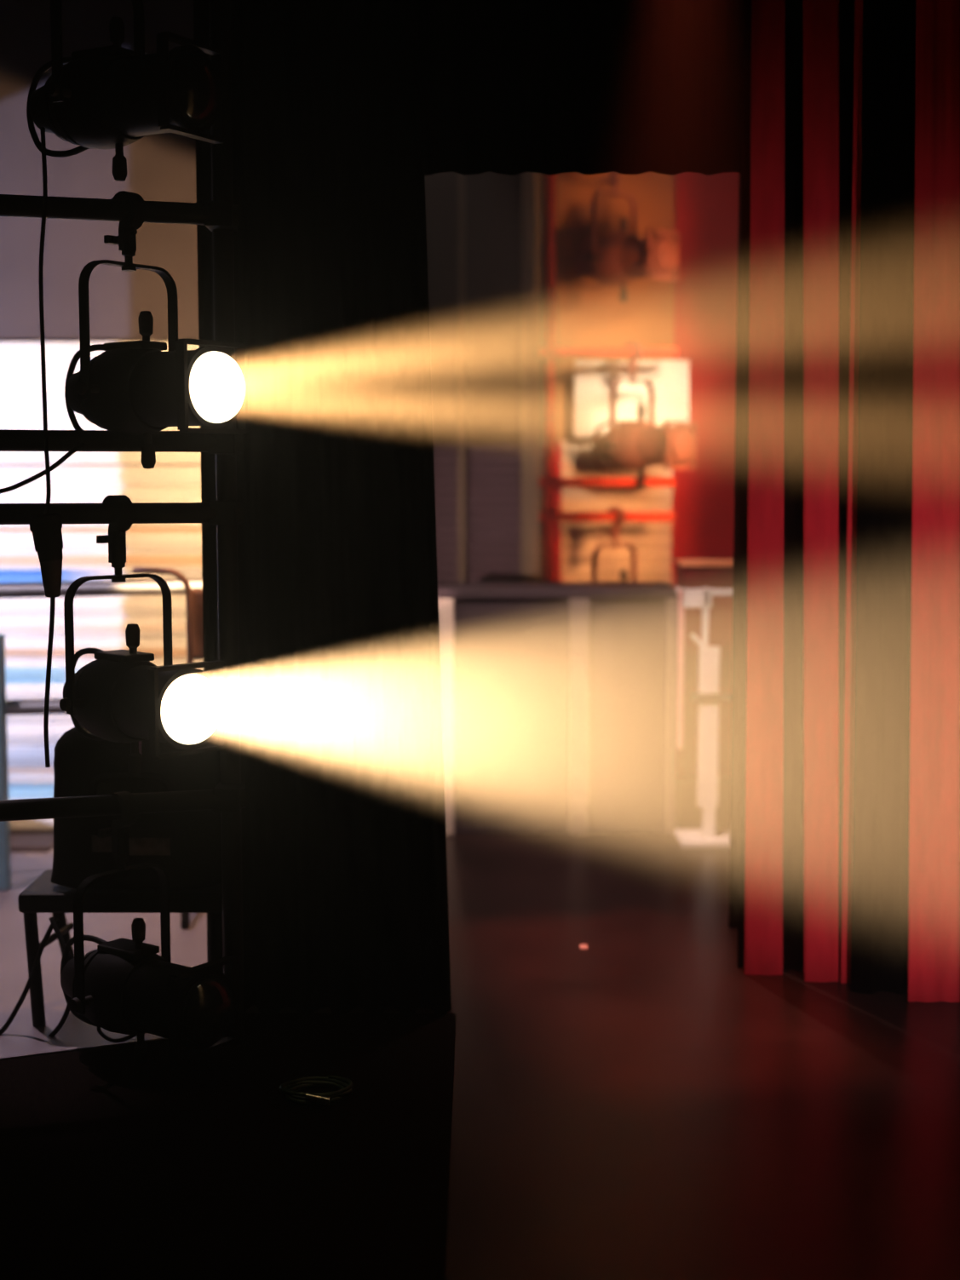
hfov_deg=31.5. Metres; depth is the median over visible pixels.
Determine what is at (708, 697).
display stand
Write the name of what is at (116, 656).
vent
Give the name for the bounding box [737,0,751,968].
curtain
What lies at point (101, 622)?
roller shutter
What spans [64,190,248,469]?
lantern
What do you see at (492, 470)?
roller shutter
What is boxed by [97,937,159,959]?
vent
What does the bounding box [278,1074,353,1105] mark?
cable coil
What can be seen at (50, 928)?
cable
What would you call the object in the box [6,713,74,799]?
roller shutter
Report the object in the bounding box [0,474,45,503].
roller shutter
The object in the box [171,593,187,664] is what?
roller shutter
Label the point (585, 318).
wall panel
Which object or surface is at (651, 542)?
roller shutter
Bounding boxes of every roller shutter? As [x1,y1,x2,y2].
[0,464,45,488]
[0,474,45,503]
[0,524,42,583]
[0,596,50,700]
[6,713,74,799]
[49,596,65,699]
[50,464,200,503]
[61,523,114,581]
[73,594,163,665]
[121,522,202,579]
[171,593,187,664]
[433,442,545,589]
[559,440,672,585]
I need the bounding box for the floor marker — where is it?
[579,944,587,949]
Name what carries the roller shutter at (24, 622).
attached to the wall at (161, 167)
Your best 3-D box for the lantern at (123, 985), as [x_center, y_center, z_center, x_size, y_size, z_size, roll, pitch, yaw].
[-0.992,0.842,4.922,0.668,0.802,0.388,4,7,36]
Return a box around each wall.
[0,0,200,830]
[424,171,739,777]
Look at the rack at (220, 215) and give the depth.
4.88 m
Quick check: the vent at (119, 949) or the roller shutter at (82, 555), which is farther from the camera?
the roller shutter at (82, 555)
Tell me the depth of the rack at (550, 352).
9.14 m
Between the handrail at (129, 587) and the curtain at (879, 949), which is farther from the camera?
the handrail at (129, 587)
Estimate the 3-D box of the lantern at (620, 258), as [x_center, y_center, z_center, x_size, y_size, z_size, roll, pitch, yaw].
[0.754,-2.177,8.994,0.668,0.772,0.388,5,8,44]
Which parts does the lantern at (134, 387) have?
handle, yoke knob, focus knob, focus knob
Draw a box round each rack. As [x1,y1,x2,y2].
[0,0,246,1045]
[132,567,193,929]
[538,174,677,581]
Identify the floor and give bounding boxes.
[0,777,959,1279]
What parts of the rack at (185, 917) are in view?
rail, frame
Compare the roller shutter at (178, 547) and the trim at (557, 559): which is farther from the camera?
the trim at (557, 559)
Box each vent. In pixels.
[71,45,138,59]
[94,649,154,663]
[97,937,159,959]
[103,340,166,350]
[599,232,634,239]
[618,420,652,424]
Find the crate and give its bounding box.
[675,558,733,588]
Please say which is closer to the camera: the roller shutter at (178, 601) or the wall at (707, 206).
the roller shutter at (178, 601)
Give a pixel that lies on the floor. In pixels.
(636, 1104)
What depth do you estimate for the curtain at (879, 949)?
5.48 m
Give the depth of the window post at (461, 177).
9.35 m
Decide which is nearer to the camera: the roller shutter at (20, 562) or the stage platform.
the stage platform
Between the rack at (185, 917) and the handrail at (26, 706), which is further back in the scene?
the handrail at (26, 706)
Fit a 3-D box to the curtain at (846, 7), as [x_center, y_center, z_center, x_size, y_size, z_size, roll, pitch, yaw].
[1.206,-0.917,5.645,0.142,4.148,0.039,0,5,0]
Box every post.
[0,633,11,889]
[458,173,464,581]
[520,172,540,581]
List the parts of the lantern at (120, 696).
yoke knob, handle, focus knob, focus knob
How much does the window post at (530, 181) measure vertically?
3.771 m
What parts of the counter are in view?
post, post, post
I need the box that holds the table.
[17,869,222,1027]
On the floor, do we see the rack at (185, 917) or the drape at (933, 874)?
the rack at (185, 917)
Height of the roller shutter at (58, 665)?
0.478 m
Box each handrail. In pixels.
[0,578,202,598]
[5,699,66,715]
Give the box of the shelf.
[675,585,732,596]
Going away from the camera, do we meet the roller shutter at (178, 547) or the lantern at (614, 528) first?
the roller shutter at (178, 547)
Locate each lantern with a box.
[26,0,224,181]
[59,494,227,776]
[60,791,237,1065]
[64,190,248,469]
[573,171,678,301]
[591,342,696,487]
[591,507,637,581]
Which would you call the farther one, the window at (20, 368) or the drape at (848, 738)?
the window at (20, 368)
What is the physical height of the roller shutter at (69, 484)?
0.173 m
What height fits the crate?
0.127 m
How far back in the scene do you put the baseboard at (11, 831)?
8.10 m
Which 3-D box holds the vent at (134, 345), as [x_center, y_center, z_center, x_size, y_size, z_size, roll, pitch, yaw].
[-0.971,-0.827,4.800,0.160,0.022,0.100,4,7,36]
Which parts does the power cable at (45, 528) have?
cord, cord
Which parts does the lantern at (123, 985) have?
yoke knob, handle, focus knob, focus knob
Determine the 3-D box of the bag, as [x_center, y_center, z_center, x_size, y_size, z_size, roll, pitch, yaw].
[-1.059,0.510,5.335,0.562,0.506,0.368,0,5,0]
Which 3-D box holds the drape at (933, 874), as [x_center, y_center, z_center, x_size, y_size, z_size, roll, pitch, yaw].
[1.445,-0.888,5.346,0.233,4.148,0.023,0,5,0]
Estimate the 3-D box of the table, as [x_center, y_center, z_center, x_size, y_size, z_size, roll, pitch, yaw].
[-1.103,0.975,5.407,0.630,0.426,0.340,0,5,0]
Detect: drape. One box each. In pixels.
[728,173,740,928]
[743,0,785,975]
[802,0,838,982]
[839,0,862,984]
[906,0,959,1002]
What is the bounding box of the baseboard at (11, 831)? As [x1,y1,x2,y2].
[10,830,53,833]
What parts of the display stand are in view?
rail, post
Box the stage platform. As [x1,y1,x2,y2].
[0,1013,456,1279]
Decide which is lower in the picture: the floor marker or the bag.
the floor marker
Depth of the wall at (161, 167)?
7.84 m
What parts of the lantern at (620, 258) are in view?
handle, yoke knob, focus knob, focus knob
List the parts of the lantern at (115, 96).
handle, yoke knob, focus knob, focus knob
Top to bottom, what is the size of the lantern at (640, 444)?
0.772 m
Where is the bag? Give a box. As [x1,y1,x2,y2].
[50,723,222,889]
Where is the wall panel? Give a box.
[555,172,675,533]
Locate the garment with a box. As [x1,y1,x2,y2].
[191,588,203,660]
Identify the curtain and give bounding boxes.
[193,0,451,1017]
[419,0,744,175]
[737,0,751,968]
[782,0,803,971]
[838,0,855,975]
[850,0,915,994]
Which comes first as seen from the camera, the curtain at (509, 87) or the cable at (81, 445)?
the cable at (81, 445)
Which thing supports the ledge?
on the floor
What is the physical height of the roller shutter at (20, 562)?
0.270 m
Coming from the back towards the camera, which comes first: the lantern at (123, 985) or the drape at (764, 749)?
the drape at (764, 749)
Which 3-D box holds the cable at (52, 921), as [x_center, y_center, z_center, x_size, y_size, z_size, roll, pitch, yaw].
[-1.306,1.069,5.177,0.178,0.443,0.109,0,5,0]
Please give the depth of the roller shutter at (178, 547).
7.95 m
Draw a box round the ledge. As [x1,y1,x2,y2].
[10,833,53,851]
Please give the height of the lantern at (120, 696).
0.802 m
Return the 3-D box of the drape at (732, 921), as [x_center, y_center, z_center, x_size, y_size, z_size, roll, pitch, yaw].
[2.721,-0.974,6.241,3.558,4.148,0.111,0,5,0]
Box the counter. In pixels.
[437,581,677,835]
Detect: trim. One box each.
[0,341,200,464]
[553,442,561,581]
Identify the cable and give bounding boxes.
[0,442,85,493]
[0,917,57,1034]
[28,126,63,767]
[48,916,73,1036]
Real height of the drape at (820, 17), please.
4.148 m
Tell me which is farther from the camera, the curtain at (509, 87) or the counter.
the counter
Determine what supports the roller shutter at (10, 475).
attached to the wall at (161, 167)
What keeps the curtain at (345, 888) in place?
hanging from the ceiling
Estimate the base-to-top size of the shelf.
0.031 m
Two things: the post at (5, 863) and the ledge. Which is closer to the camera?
the post at (5, 863)
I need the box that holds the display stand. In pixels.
[674,585,732,848]
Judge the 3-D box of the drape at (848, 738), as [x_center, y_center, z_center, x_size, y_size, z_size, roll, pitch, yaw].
[1.229,-0.907,5.545,0.072,4.148,0.026,0,5,0]
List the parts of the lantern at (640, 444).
handle, yoke knob, focus knob, focus knob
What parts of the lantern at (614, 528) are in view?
focus knob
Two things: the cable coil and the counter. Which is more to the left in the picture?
the cable coil
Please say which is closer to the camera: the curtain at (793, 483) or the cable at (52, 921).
the cable at (52, 921)

